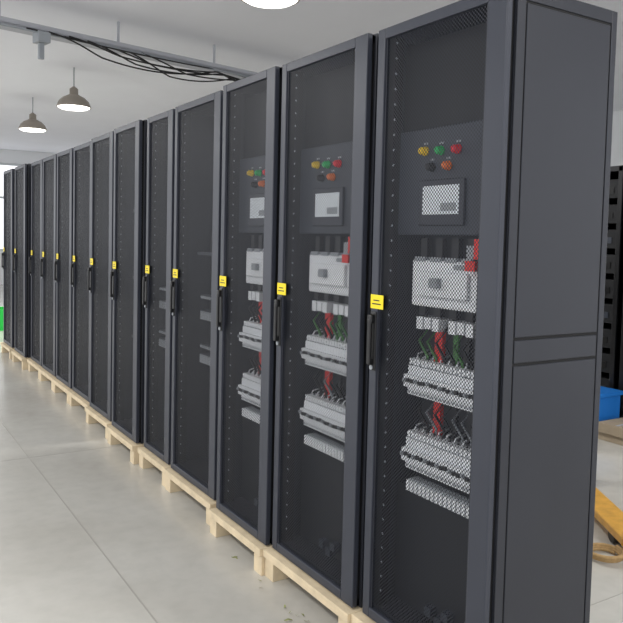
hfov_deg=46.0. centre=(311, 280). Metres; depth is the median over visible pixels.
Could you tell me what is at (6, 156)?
wall
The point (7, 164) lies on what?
window
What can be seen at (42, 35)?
cable tray
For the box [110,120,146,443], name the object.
tall cabinet
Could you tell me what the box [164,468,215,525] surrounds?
wooden pallet
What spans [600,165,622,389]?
equipment rack
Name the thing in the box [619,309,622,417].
equipment rack
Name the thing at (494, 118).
tall cabinet
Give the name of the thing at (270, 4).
pendant lamp
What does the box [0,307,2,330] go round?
plastic crate
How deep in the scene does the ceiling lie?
8.49 m
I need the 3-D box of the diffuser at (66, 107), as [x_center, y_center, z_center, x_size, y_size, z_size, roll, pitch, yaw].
[-3.141,-2.264,9.694,0.410,0.034,0.410,-1,4,-32]
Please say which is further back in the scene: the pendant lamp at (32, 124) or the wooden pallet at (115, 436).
the pendant lamp at (32, 124)
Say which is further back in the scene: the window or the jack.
the window
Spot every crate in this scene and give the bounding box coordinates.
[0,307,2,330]
[599,386,622,420]
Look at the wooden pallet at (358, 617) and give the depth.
2.54 m
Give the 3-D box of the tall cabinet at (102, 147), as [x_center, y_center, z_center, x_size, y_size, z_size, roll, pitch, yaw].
[-1.323,-0.032,5.356,0.484,2.000,0.534,-1,4,-32]
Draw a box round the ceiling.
[0,0,622,153]
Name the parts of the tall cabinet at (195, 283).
door handle, door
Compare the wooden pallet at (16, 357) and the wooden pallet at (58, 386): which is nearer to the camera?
the wooden pallet at (58, 386)
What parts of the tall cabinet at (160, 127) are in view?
door handle, door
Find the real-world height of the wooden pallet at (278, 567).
0.118 m
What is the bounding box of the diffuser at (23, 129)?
[19,128,45,131]
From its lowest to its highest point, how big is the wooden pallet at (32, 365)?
0.118 m
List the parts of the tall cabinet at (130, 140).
door handle, door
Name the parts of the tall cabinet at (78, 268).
door handle, door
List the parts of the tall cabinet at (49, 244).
door handle, door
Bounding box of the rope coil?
[592,543,622,562]
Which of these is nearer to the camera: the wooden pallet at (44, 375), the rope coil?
the rope coil
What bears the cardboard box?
on the floor
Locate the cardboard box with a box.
[598,417,622,445]
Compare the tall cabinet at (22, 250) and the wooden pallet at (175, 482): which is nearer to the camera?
the wooden pallet at (175, 482)
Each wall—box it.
[0,149,55,284]
[611,110,622,165]
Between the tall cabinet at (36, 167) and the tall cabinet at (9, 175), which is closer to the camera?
the tall cabinet at (36, 167)
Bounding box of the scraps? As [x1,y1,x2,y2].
[232,556,309,621]
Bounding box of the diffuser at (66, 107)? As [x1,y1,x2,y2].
[58,105,89,110]
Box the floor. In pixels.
[0,285,622,622]
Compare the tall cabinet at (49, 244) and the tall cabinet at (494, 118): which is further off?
the tall cabinet at (49, 244)
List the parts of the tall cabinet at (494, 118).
door handle, door, door frame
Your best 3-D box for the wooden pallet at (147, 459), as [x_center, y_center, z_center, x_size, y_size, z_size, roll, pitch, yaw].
[-0.718,1.096,4.452,0.540,0.118,0.460,-1,4,-32]
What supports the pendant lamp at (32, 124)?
hanging from the ceiling
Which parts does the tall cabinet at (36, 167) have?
door handle, door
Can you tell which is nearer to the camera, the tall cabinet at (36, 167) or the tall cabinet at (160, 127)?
the tall cabinet at (160, 127)
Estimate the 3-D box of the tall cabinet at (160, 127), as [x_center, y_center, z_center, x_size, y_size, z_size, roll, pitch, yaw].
[-0.710,0.037,4.379,0.484,2.000,0.424,-1,4,-32]
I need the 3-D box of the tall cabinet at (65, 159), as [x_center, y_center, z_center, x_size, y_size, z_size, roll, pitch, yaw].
[-1.936,-0.104,6.391,0.484,2.000,0.524,-1,4,-32]
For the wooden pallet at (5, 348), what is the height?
0.118 m
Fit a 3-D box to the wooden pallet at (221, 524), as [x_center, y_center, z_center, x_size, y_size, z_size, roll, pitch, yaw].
[-0.128,1.167,3.436,0.540,0.118,0.523,-1,4,-32]
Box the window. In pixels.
[0,163,22,250]
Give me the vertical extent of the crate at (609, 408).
0.310 m
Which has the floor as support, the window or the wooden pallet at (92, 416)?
the wooden pallet at (92, 416)
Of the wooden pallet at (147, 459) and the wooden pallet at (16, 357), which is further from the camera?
the wooden pallet at (16, 357)
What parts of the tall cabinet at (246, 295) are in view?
door handle, door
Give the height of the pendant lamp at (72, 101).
0.555 m
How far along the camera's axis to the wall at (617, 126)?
11.85 m
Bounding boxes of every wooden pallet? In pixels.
[0,342,14,358]
[11,350,30,369]
[27,359,41,378]
[38,368,55,390]
[52,378,71,403]
[68,390,89,406]
[85,406,111,439]
[106,425,143,463]
[138,447,170,486]
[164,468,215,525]
[208,508,271,575]
[263,547,361,622]
[351,611,375,622]
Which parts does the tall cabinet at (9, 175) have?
door handle, door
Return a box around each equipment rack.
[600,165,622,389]
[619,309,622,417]
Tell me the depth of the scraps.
2.77 m
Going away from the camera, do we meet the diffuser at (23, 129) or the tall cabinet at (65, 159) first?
the tall cabinet at (65, 159)
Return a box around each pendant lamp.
[18,97,46,131]
[56,67,90,110]
[241,0,299,8]
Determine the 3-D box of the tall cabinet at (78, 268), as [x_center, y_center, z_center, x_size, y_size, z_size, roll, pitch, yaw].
[-1.623,-0.069,5.892,0.484,2.000,0.564,-1,4,-32]
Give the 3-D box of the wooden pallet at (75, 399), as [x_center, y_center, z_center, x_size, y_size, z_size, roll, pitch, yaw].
[-1.631,0.990,5.965,0.540,0.118,0.600,-1,4,-32]
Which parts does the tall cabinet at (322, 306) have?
door handle, door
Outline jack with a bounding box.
[594,488,622,546]
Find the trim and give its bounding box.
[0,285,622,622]
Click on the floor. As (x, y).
(161, 542)
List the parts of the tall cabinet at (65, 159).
door handle, door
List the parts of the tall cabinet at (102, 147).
door handle, door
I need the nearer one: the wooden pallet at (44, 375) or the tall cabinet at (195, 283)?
the tall cabinet at (195, 283)
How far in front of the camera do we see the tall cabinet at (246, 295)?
3.28 m
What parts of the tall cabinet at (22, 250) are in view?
door handle, door, door frame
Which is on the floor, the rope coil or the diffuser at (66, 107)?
the rope coil
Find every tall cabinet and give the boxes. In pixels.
[1,168,14,347]
[13,164,30,357]
[29,159,42,365]
[40,154,56,376]
[54,148,73,388]
[70,141,90,401]
[88,131,113,420]
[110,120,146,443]
[142,109,174,464]
[170,90,222,499]
[216,66,281,544]
[272,33,378,607]
[362,0,617,622]
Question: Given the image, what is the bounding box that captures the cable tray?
[0,0,256,81]

